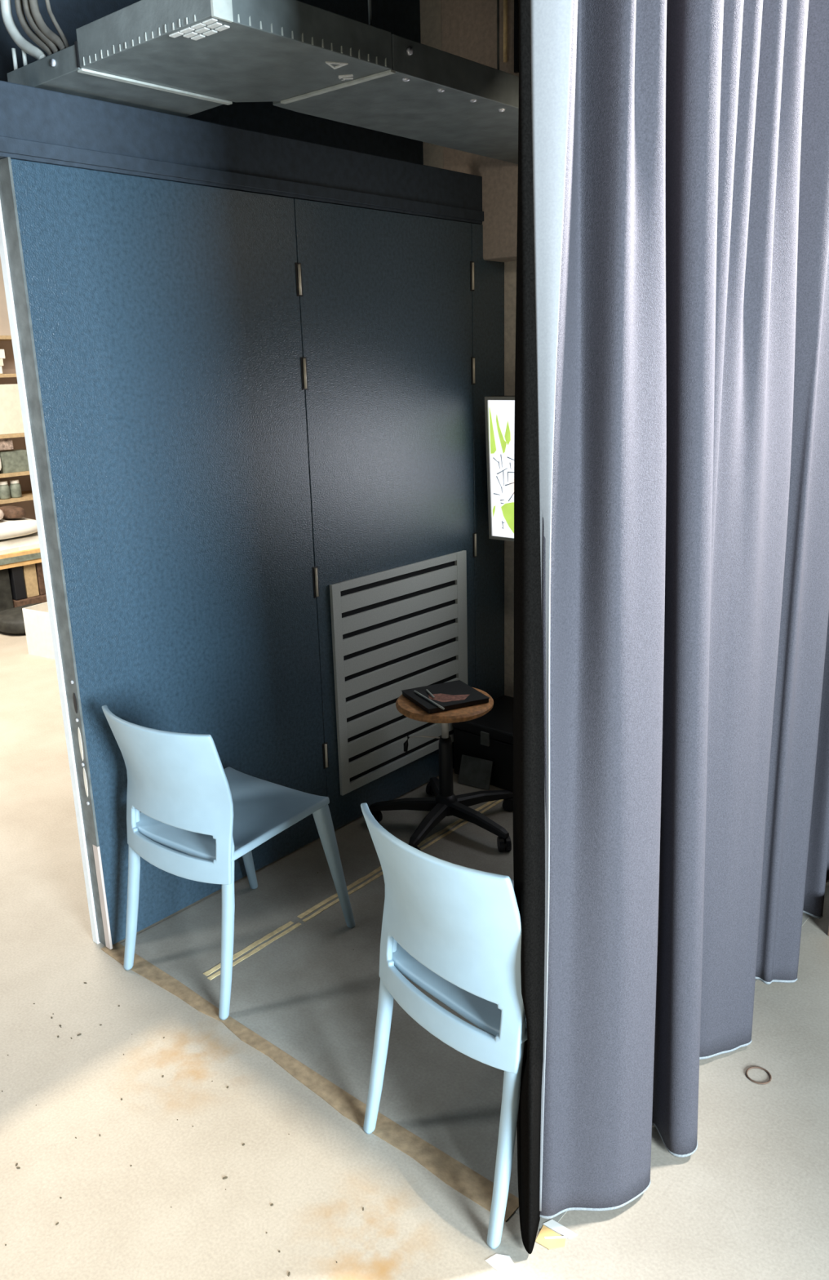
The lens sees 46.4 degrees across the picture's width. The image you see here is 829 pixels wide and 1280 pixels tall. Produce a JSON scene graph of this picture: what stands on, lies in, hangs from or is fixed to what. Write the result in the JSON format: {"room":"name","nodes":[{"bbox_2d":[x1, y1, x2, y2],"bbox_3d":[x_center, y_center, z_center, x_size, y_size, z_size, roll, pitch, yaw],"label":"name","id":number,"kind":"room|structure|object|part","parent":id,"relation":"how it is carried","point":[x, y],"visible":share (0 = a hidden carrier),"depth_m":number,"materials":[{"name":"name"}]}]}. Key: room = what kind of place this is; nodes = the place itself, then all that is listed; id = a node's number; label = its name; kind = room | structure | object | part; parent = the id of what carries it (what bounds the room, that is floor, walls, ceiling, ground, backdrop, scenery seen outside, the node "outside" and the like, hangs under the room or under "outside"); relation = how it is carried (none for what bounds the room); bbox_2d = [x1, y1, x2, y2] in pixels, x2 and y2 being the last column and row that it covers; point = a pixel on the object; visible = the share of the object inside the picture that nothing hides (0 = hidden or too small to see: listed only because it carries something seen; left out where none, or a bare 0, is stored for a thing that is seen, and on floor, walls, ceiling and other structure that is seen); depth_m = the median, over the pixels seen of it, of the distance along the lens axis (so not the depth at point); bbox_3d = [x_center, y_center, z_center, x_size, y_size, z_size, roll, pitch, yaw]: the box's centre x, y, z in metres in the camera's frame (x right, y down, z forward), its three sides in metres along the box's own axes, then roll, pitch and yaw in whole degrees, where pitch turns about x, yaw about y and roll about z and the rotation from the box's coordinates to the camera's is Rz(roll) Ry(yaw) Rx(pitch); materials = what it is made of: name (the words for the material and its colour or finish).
{"room":"curtained meeting area","nodes":[
{"label":"curtained meeting area","id":0,"kind":"room"},
{"bbox_2d":[0,256,11,335],"bbox_3d":[-3.383,-1.879,6.989,0.100,3.200,8.000,12,21,39],"label":"wall","id":1,"kind":"structure","parent":0,"point":[5,330],"depth_m":7.17,"materials":[{"name":"beige paint"}]},
{"bbox_2d":[0,0,423,164],"bbox_3d":[-0.949,-1.831,2.803,0.100,1.100,3.100,12,21,39],"label":"ceiling","id":2,"kind":"structure","parent":0,"point":[402,18],"depth_m":3.37,"materials":[{"name":"paint"}]},
{"bbox_2d":[0,631,828,1279],"bbox_3d":[0.462,0.710,3.639,13.000,0.121,15.000,12,21,39],"label":"floor","id":3,"kind":"structure","parent":0,"point":[751,1202],"depth_m":2.22,"materials":[{"name":"beige concrete"}]},
{"bbox_2d":[0,568,13,611],"bbox_3d":[-3.038,-0.340,6.800,0.360,0.330,0.240,12,21,39],"label":"crate","id":4,"kind":"object","parent":3,"relation":"on","point":[6,596],"visible":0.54,"depth_m":6.74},
{"bbox_2d":[7,565,26,599],"bbox_3d":[-2.917,-0.429,6.906,0.380,0.235,0.080,12,21,39],"label":"case","id":5,"kind":"object","parent":3,"relation":"on","point":[18,590],"visible":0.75,"depth_m":6.78,"materials":[{"name":"black plastic"}]},
{"bbox_2d":[0,335,35,519],"bbox_3d":[-3.245,-1.193,6.941,0.388,1.900,1.540,12,21,39],"label":"shelf unit","id":6,"kind":"object","parent":3,"relation":"on","point":[8,376],"visible":0.02,"depth_m":7.27,"materials":[{"name":"brown wood"}]},
{"bbox_2d":[0,480,10,499],"bbox_3d":[-3.001,-1.095,7.062,0.080,0.128,0.078,12,21,39],"label":"jar","id":7,"kind":"object","parent":6,"relation":"on","point":[5,494],"visible":1,"depth_m":7.04,"materials":[{"name":"green glass"}]},
{"bbox_3d":[-3.002,-1.145,7.047,0.066,0.023,0.064,12,21,39],"label":"lid","id":8,"kind":"part","parent":7,"relation":"part of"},
{"bbox_2d":[0,383,24,435],"bbox_3d":[-2.933,-1.662,6.963,0.025,0.347,0.350,12,21,39],"label":"panel board","id":9,"kind":"object","parent":6,"relation":"on","point":[11,415],"visible":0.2,"depth_m":6.97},
{"bbox_2d":[0,448,29,473],"bbox_3d":[-2.960,-1.314,7.103,0.100,0.152,0.200,12,21,39],"label":"carton","id":10,"kind":"object","parent":6,"relation":"on","point":[11,460],"visible":0.91,"depth_m":7.07,"materials":[{"name":"cardboard"}]},
{"bbox_2d":[8,479,22,497],"bbox_3d":[-2.944,-1.115,7.125,0.080,0.128,0.078,12,21,39],"label":"jar","id":11,"kind":"object","parent":6,"relation":"on","point":[15,486],"visible":1,"depth_m":7.10,"materials":[{"name":"green glass"}]},
{"bbox_3d":[-2.945,-1.165,7.111,0.066,0.023,0.064,12,21,39],"label":"lid","id":12,"kind":"part","parent":11,"relation":"part of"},
{"bbox_3d":[-3.125,-1.884,6.766,0.170,0.052,0.416,12,21,39],"label":"packet","id":13,"kind":"object","parent":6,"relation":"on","visible":0},
{"bbox_2d":[0,359,4,366],"bbox_3d":[-3.122,-1.935,6.758,0.170,0.049,0.430,12,21,39],"label":"packet","id":14,"kind":"object","parent":13,"relation":"on","point":[1,360],"visible":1,"depth_m":6.85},
{"bbox_2d":[0,349,5,359],"bbox_3d":[-3.117,-1.992,6.749,0.170,0.064,0.450,12,21,39],"label":"packet","id":15,"kind":"object","parent":14,"relation":"on","point":[2,351],"visible":1,"depth_m":6.84,"materials":[{"name":"white paper"}]},
{"bbox_3d":[-3.097,-1.261,6.911,0.112,0.164,0.250,12,21,39],"label":"bag","id":16,"kind":"object","parent":6,"relation":"on","visible":0},
{"bbox_2d":[0,437,13,450],"bbox_3d":[-3.100,-1.380,6.870,0.080,0.082,0.470,12,21,39],"label":"stone slab","id":17,"kind":"object","parent":16,"relation":"on","point":[5,443],"visible":0.8,"depth_m":6.98,"materials":[{"name":"stone"}]},
{"bbox_2d":[0,547,41,569],"bbox_3d":[-3.040,-0.379,6.735,0.386,0.440,1.800,12,21,39],"label":"bench","id":18,"kind":"object","parent":3,"relation":"on","point":[33,556],"visible":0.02,"depth_m":6.74,"materials":[{"name":"beige wood"}]},
{"bbox_2d":[0,542,39,555],"bbox_3d":[-3.016,-0.616,6.708,0.380,0.030,1.100,12,21,39],"label":"board","id":19,"kind":"object","parent":18,"relation":"on","point":[16,548],"visible":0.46,"depth_m":6.76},
{"bbox_2d":[0,531,39,549],"bbox_3d":[-3.025,-0.657,6.703,0.360,0.050,1.100,12,21,39],"label":"board","id":20,"kind":"object","parent":19,"relation":"on","point":[33,538],"visible":0.33,"depth_m":6.79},
{"bbox_2d":[0,517,37,539],"bbox_3d":[-2.980,-0.755,6.718,0.385,0.127,0.807,12,21,39],"label":"sack","id":21,"kind":"object","parent":20,"relation":"on","point":[20,526],"visible":0.77,"depth_m":6.72,"materials":[{"name":"white fabric"}]},
{"bbox_2d":[0,509,4,519],"bbox_3d":[-3.000,-0.859,6.665,0.283,0.103,0.283,12,21,39],"label":"sack","id":22,"kind":"object","parent":21,"relation":"on","point":[2,513],"visible":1,"depth_m":6.66,"materials":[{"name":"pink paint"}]},
{"bbox_2d":[0,505,25,518],"bbox_3d":[-2.852,-0.903,6.833,0.244,0.082,0.141,12,21,39],"label":"sack","id":23,"kind":"object","parent":21,"relation":"on","point":[10,512],"visible":0.91,"depth_m":6.76,"materials":[{"name":"brown fabric"}]},
{"bbox_2d":[0,602,44,633],"bbox_3d":[-2.549,-0.153,6.484,0.445,0.122,0.525,12,21,39],"label":"tarpaulin","id":24,"kind":"object","parent":3,"relation":"on","point":[11,620],"visible":0.34,"depth_m":6.26,"materials":[{"name":"grey fabric"}]},
{"bbox_2d":[12,594,47,607],"bbox_3d":[-2.778,-0.310,7.087,0.400,0.099,0.480,12,21,39],"label":"plinth","id":25,"kind":"object","parent":3,"relation":"on","point":[41,598],"visible":0.14,"depth_m":6.85,"materials":[{"name":"brown wood"}]},
{"bbox_2d":[22,563,39,597],"bbox_3d":[-2.859,-0.453,6.977,0.370,0.238,0.090,12,21,39],"label":"carton","id":26,"kind":"object","parent":3,"relation":"on","point":[29,571],"visible":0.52,"depth_m":6.86,"materials":[{"name":"beige cardboard"}]},
{"bbox_2d":[22,601,54,659],"bbox_3d":[-2.123,-0.070,5.857,0.325,0.285,0.308,8,19,31],"label":"box","id":27,"kind":"object","parent":3,"relation":"on","point":[36,617],"visible":0.31,"depth_m":5.76,"materials":[{"name":"white cardboard"}]},
{"bbox_2d":[35,562,45,595],"bbox_3d":[-2.747,-0.492,7.102,0.370,0.238,0.235,12,21,39],"label":"carton","id":28,"kind":"object","parent":3,"relation":"on","point":[39,571],"visible":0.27,"depth_m":6.91,"materials":[{"name":"brown cardboard"}]},
{"bbox_2d":[1,871,364,1276],"bbox_3d":[-0.363,1.011,2.454,1.330,0.003,1.574,12,21,39],"label":"crumbs","id":29,"kind":"object","parent":3,"relation":"on","point":[162,1076],"visible":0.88,"depth_m":2.08,"materials":[{"name":"brown"}]},
{"bbox_2d":[102,705,355,1020],"bbox_3d":[-0.524,0.526,2.731,0.433,0.786,0.556,10,20,34],"label":"chair","id":30,"kind":"object","parent":3,"relation":"on","point":[180,785],"visible":1,"depth_m":2.53,"materials":[{"name":"blue plastic"}]},
{"bbox_3d":[-0.795,0.692,2.715,0.033,0.490,0.101,12,21,38],"label":"leg","id":31,"kind":"part","parent":30,"relation":"part of","materials":[{"name":"blue plastic"}]},
{"bbox_3d":[-0.655,0.409,2.513,0.417,0.434,0.121,10,20,34],"label":"backrest","id":32,"kind":"part","parent":30,"relation":"part of","materials":[{"name":"blue plastic"}]},
{"bbox_3d":[-0.490,0.745,2.502,0.033,0.490,0.101,8,19,31],"label":"leg","id":33,"kind":"part","parent":30,"relation":"part of","materials":[{"name":"blue plastic"}]},
{"bbox_3d":[-0.521,0.491,2.727,0.412,0.055,0.391,10,20,34],"label":"seat","id":34,"kind":"part","parent":30,"relation":"part of","materials":[{"name":"blue plastic"}]},
{"bbox_3d":[-0.545,0.608,3.053,0.046,0.450,0.124,7,18,27],"label":"leg","id":35,"kind":"part","parent":30,"relation":"part of","materials":[{"name":"blue plastic"}]},
{"bbox_3d":[-0.240,0.661,2.841,0.046,0.450,0.124,13,22,42],"label":"leg","id":36,"kind":"part","parent":30,"relation":"part of","materials":[{"name":"blue plastic"}]},
{"bbox_2d":[101,942,519,1222],"bbox_3d":[-0.357,1.041,2.405,1.470,0.032,0.065,12,21,39],"label":"floor strip","id":37,"kind":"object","parent":3,"relation":"on","point":[478,1188],"depth_m":2.23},
{"bbox_2d":[203,799,503,979],"bbox_3d":[-0.114,0.776,3.246,0.043,0.001,1.470,12,21,38],"label":"tape","id":38,"kind":"object","parent":3,"relation":"on","point":[359,881],"visible":0.65,"depth_m":3.04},
{"bbox_2d":[369,687,513,851],"bbox_3d":[0.125,0.452,3.458,0.563,0.493,0.578,12,21,39],"label":"stool","id":39,"kind":"object","parent":3,"relation":"on","point":[446,803],"visible":0.85,"depth_m":3.44,"materials":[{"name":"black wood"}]},
{"bbox_3d":[-0.039,0.603,3.548,0.255,0.054,0.044,1,16,9],"label":"arm","id":40,"kind":"part","parent":39,"relation":"part of","materials":[{"name":"black plastic"}]},
{"bbox_3d":[0.039,0.351,3.474,0.131,0.013,0.008,3,17,16],"label":"lever","id":41,"kind":"part","parent":39,"relation":"part of","materials":[{"name":"silver metal"}]},
{"bbox_3d":[0.046,0.646,3.389,0.044,0.054,0.255,7,18,26],"label":"arm","id":42,"kind":"part","parent":39,"relation":"part of","materials":[{"name":"black plastic"}]},
{"bbox_3d":[0.091,0.563,3.673,0.044,0.054,0.255,-4,16,-8],"label":"arm","id":43,"kind":"part","parent":39,"relation":"part of","materials":[{"name":"black plastic"}]},
{"bbox_3d":[0.106,0.223,3.413,0.346,0.027,0.346,12,21,39],"label":"seat","id":44,"kind":"part","parent":39,"relation":"part of","materials":[{"name":"orange wood"}]},
{"bbox_2d":[401,680,489,713],"bbox_3d":[0.107,0.199,3.412,0.236,0.018,0.224,-9,18,-24],"label":"folder","id":45,"kind":"object","parent":39,"relation":"on","point":[453,695],"visible":1,"depth_m":3.38,"materials":[{"name":"black plastic"}]},
{"bbox_2d":[413,690,444,709],"bbox_3d":[0.049,0.207,3.343,0.007,0.007,0.212,-10,18,-26],"label":"rod","id":46,"kind":"object","parent":45,"relation":"on","point":[415,691],"visible":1,"depth_m":3.33,"materials":[{"name":"silver metal"}]},
{"bbox_2d":[426,688,435,697],"bbox_3d":[0.055,0.189,3.404,0.007,0.007,0.083,-6,17,-15],"label":"rod","id":47,"kind":"object","parent":45,"relation":"on","point":[427,690],"visible":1,"depth_m":3.40,"materials":[{"name":"silver metal"}]},
{"bbox_2d":[428,693,469,702],"bbox_3d":[0.116,0.202,3.368,0.147,0.001,0.090,1,16,10],"label":"picture","id":48,"kind":"object","parent":45,"relation":"on","point":[439,697],"depth_m":3.37},
{"bbox_3d":[0.229,0.633,3.416,0.255,0.054,0.044,14,22,43],"label":"arm","id":49,"kind":"part","parent":39,"relation":"part of","materials":[{"name":"black plastic"}]},
{"bbox_3d":[0.257,0.582,3.592,0.255,0.054,0.044,-10,18,-26],"label":"arm","id":50,"kind":"part","parent":39,"relation":"part of","materials":[{"name":"black plastic"}]},
{"bbox_2d":[360,802,527,1248],"bbox_3d":[0.203,0.702,2.055,0.556,0.786,0.433,-15,21,-38],"label":"chair","id":51,"kind":"object","parent":3,"relation":"on","point":[454,931],"visible":0.77,"depth_m":1.83,"materials":[{"name":"blue plastic"}]},
{"bbox_3d":[-0.074,0.850,2.103,0.101,0.490,0.033,-13,20,-35],"label":"leg","id":52,"kind":"part","parent":51,"relation":"part of","materials":[{"name":"blue plastic"}]},
{"bbox_3d":[0.034,0.577,1.871,0.121,0.434,0.417,-15,21,-38],"label":"backrest","id":53,"kind":"part","parent":51,"relation":"part of","materials":[{"name":"blue plastic"}]},
{"bbox_3d":[0.208,0.667,2.050,0.391,0.055,0.412,-15,21,-38],"label":"seat","id":54,"kind":"part","parent":51,"relation":"part of","materials":[{"name":"blue plastic"}]},
{"bbox_3d":[0.171,0.922,1.828,0.101,0.490,0.033,-17,22,-42],"label":"leg","id":55,"kind":"part","parent":51,"relation":"part of","materials":[{"name":"blue plastic"}]},
{"bbox_2d":[457,754,493,790],"bbox_3d":[0.244,0.529,3.865,0.140,0.111,0.041,9,19,32],"label":"card","id":56,"kind":"object","parent":3,"relation":"on","point":[477,772],"visible":1,"depth_m":3.86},
{"bbox_2d":[452,694,513,791],"bbox_3d":[0.398,0.422,3.980,0.344,0.246,0.368,12,21,39],"label":"trunk","id":57,"kind":"object","parent":3,"relation":"on","point":[489,736],"visible":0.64,"depth_m":3.86,"materials":[{"name":"black plastic"}]},
{"bbox_3d":[0.398,0.324,3.954,0.344,0.043,0.360,12,21,39],"label":"lid","id":58,"kind":"part","parent":57,"relation":"part of","materials":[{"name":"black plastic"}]},
{"bbox_2d":[485,1253,516,1271],"bbox_3d":[0.162,1.177,1.830,0.055,0.001,0.035,-4,16,-7],"label":"paper scrap","id":59,"kind":"object","parent":3,"relation":"on","point":[499,1262],"visible":1,"depth_m":1.83,"materials":[{"name":"white paper"}]},
{"bbox_2d":[535,1219,577,1248],"bbox_3d":[0.272,1.160,1.879,0.066,0.002,0.064,12,21,39],"label":"paper scrap","id":60,"kind":"object","parent":3,"relation":"on","point":[547,1237],"visible":1,"depth_m":1.88,"materials":[{"name":"paper"}]},
{"bbox_2d":[746,1066,772,1084],"bbox_3d":[0.813,1.028,2.282,0.058,0.004,0.058,12,21,39],"label":"ring","id":61,"kind":"object","parent":3,"relation":"on","point":[753,1067],"visible":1,"depth_m":2.28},
{"bbox_2d":[419,0,516,697],"bbox_3d":[0.906,-0.979,3.463,2.150,3.200,0.110,12,21,39],"label":"wall","id":62,"kind":"structure","parent":0,"point":[430,10],"depth_m":3.83,"materials":[{"name":"grey paint"}]},
{"bbox_2d":[0,200,100,943],"bbox_3d":[-0.971,-0.120,2.603,0.025,2.125,0.032,12,21,39],"label":"door frame","id":63,"kind":"structure","parent":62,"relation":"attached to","point":[3,251],"depth_m":2.56,"materials":[{"name":"white paint"}]},
{"bbox_2d":[0,80,484,224],"bbox_3d":[-0.658,-1.327,2.622,0.081,0.163,2.990,12,21,39],"label":"beam","id":64,"kind":"structure","parent":62,"relation":"attached to","point":[37,125],"depth_m":2.68,"materials":[{"name":"paint"}]},
{"bbox_2d":[0,156,328,949],"bbox_3d":[-0.644,-0.218,2.899,0.063,2.119,0.924,12,21,39],"label":"door","id":65,"kind":"structure","parent":64,"relation":"attached to","point":[164,365],"depth_m":2.76,"materials":[{"name":"blue paint"}]},
{"bbox_3d":[-0.357,-1.112,2.983,0.003,0.097,0.024,12,21,39],"label":"hinge plate","id":66,"kind":"part","parent":65,"relation":"part of","materials":[{"name":"silver metal"}]},
{"bbox_3d":[-0.349,-0.843,3.061,0.003,0.100,0.024,12,21,39],"label":"hinge plate","id":67,"kind":"part","parent":65,"relation":"part of","materials":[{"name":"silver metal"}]},
{"bbox_3d":[-0.332,-0.195,3.248,0.003,0.105,0.024,12,21,39],"label":"hinge plate","id":68,"kind":"part","parent":65,"relation":"part of","materials":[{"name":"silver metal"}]},
{"bbox_3d":[-0.315,0.409,3.422,0.003,0.095,0.024,12,21,39],"label":"hinge plate","id":69,"kind":"part","parent":65,"relation":"part of","materials":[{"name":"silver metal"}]},
{"bbox_2d":[293,198,476,830],"bbox_3d":[-0.057,-0.421,3.546,0.066,2.117,0.890,12,21,39],"label":"door","id":70,"kind":"structure","parent":64,"relation":"attached to","point":[386,304],"depth_m":3.45,"materials":[{"name":"blue paint"}]},
{"bbox_2d":[328,550,467,795],"bbox_3d":[-0.033,0.104,3.669,0.015,0.781,0.745,12,21,39],"label":"ventilation grille","id":71,"kind":"object","parent":70,"relation":"attached to","point":[396,627],"depth_m":3.59,"materials":[{"name":"grey metal"}]},
{"bbox_3d":[0.215,-1.357,3.606,0.003,0.103,0.024,12,21,39],"label":"hinge plate","id":72,"kind":"part","parent":70,"relation":"part of","materials":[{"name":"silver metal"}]},
{"bbox_3d":[0.224,-1.030,3.700,0.003,0.101,0.024,12,21,39],"label":"hinge plate","id":73,"kind":"part","parent":70,"relation":"part of","materials":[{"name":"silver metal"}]},
{"bbox_3d":[0.242,-0.382,3.887,0.003,0.098,0.024,12,21,39],"label":"hinge plate","id":74,"kind":"part","parent":70,"relation":"part of","materials":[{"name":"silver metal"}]},
{"bbox_2d":[440,0,519,262],"bbox_3d":[0.762,-1.821,3.145,1.640,0.999,0.161,12,21,39],"label":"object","id":75,"kind":"structure","parent":62,"relation":"attached to","point":[468,27],"depth_m":3.50,"materials":[{"name":"brown paint"}]},
{"bbox_2d":[471,222,504,699],"bbox_3d":[0.287,-0.544,3.939,0.050,2.117,0.204,12,21,39],"label":"door","id":76,"kind":"structure","parent":62,"relation":"in","point":[488,295],"depth_m":3.84,"materials":[{"name":"blue paint"}]},
{"bbox_2d":[484,395,515,541],"bbox_3d":[0.694,-0.611,3.540,0.940,0.554,0.195,12,21,39],"label":"television","id":77,"kind":"object","parent":62,"relation":"attached to","point":[500,411],"visible":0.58,"depth_m":3.73,"materials":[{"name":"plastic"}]},
{"bbox_2d":[489,408,496,453],"bbox_3d":[0.301,-0.808,3.713,0.028,0.185,0.001,12,24,39],"label":"print","id":78,"kind":"object","parent":77,"relation":"attached to","point":[493,447],"depth_m":3.72},
{"bbox_2d":[496,413,506,453],"bbox_3d":[0.332,-0.788,3.692,0.048,0.153,0.001,12,24,39],"label":"print","id":79,"kind":"object","parent":77,"relation":"attached to","point":[504,443],"depth_m":3.70},
{"bbox_3d":[0.658,-0.599,3.500,0.940,0.552,0.041,12,24,39],"label":"casing","id":80,"kind":"part","parent":77,"relation":"part of","materials":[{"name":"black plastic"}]},
{"bbox_2d":[501,502,514,533],"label":"print","id":81,"kind":"object","parent":77,"relation":"attached to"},
{"bbox_2d":[504,421,511,445],"bbox_3d":[0.353,-0.787,3.673,0.028,0.095,0.001,12,24,39],"label":"print","id":82,"kind":"object","parent":77,"relation":"attached to","point":[508,434],"depth_m":3.67},
{"bbox_2d":[508,478,514,494],"bbox_3d":[0.381,-0.587,3.724,0.050,0.070,0.001,12,24,39],"label":"print","id":83,"kind":"object","parent":77,"relation":"attached to","point":[511,486],"depth_m":3.73},
{"bbox_3d":[-0.375,-1.990,1.820,2.160,0.120,3.700,12,21,39],"label":"ceiling","id":84,"kind":"structure","parent":0,"visible":0},
{"bbox_2d":[0,0,47,60],"bbox_3d":[-0.954,-1.707,2.279,0.166,0.651,0.025,12,21,39],"label":"hose","id":85,"kind":"object","parent":84,"relation":"hanging from","point":[27,46],"visible":0.92,"depth_m":2.36,"materials":[{"name":"white plastic"}]},
{"bbox_2d":[14,0,53,55],"bbox_3d":[-0.915,-1.702,2.246,0.137,0.644,0.018,12,21,39],"label":"hose","id":86,"kind":"object","parent":84,"relation":"hanging from","point":[24,24],"visible":0.88,"depth_m":2.33,"materials":[{"name":"grey plastic"}]},
{"bbox_2d":[22,0,59,53],"bbox_3d":[-0.892,-1.696,2.226,0.128,0.645,0.020,12,21,39],"label":"hose","id":87,"kind":"object","parent":84,"relation":"hanging from","point":[52,46],"visible":0.73,"depth_m":2.30,"materials":[{"name":"grey plastic"}]},
{"bbox_2d":[28,0,65,50],"bbox_3d":[-0.872,-1.692,2.209,0.135,0.645,0.020,12,21,39],"label":"hose","id":88,"kind":"object","parent":84,"relation":"hanging from","point":[54,37],"visible":0.94,"depth_m":2.28,"materials":[{"name":"grey plastic"}]},
{"bbox_2d":[44,0,69,48],"bbox_3d":[-0.846,-1.688,2.188,0.092,0.640,0.010,12,21,39],"label":"hose","id":89,"kind":"object","parent":84,"relation":"hanging from","point":[47,2],"visible":0.92,"depth_m":2.25,"materials":[{"name":"grey plastic"}]},
{"bbox_2d":[7,0,519,164],"bbox_3d":[-0.148,-1.812,2.672,0.819,0.706,1.733,12,21,39],"label":"ventilation duct","id":90,"kind":"object","parent":84,"relation":"hanging from","point":[182,58],"visible":0.93,"depth_m":2.29,"materials":[{"name":"metal"}]},
{"bbox_3d":[-0.739,-1.399,2.453,0.320,0.052,0.448,12,21,39],"label":"plate","id":91,"kind":"part","parent":90,"relation":"part of","materials":[{"name":"metal"}]},
{"bbox_3d":[-0.110,-1.699,2.156,0.007,0.640,0.007,-9,18,-25],"label":"hanger rod","id":92,"kind":"part","parent":90,"relation":"part of","materials":[{"name":"black metal"}]},
{"bbox_3d":[0.271,-1.990,3.131,0.007,0.640,0.007,4,17,18],"label":"hanger rod","id":93,"kind":"part","parent":90,"relation":"part of","materials":[{"name":"black metal"}]},
{"bbox_2d":[513,0,828,1253],"bbox_3d":[0.832,-0.502,2.163,0.294,2.992,2.044,12,21,39],"label":"curtain","id":94,"kind":"object","parent":84,"relation":"hanging from","point":[671,687],"visible":1,"depth_m":1.73,"materials":[{"name":"grey fabric"}]}
]}

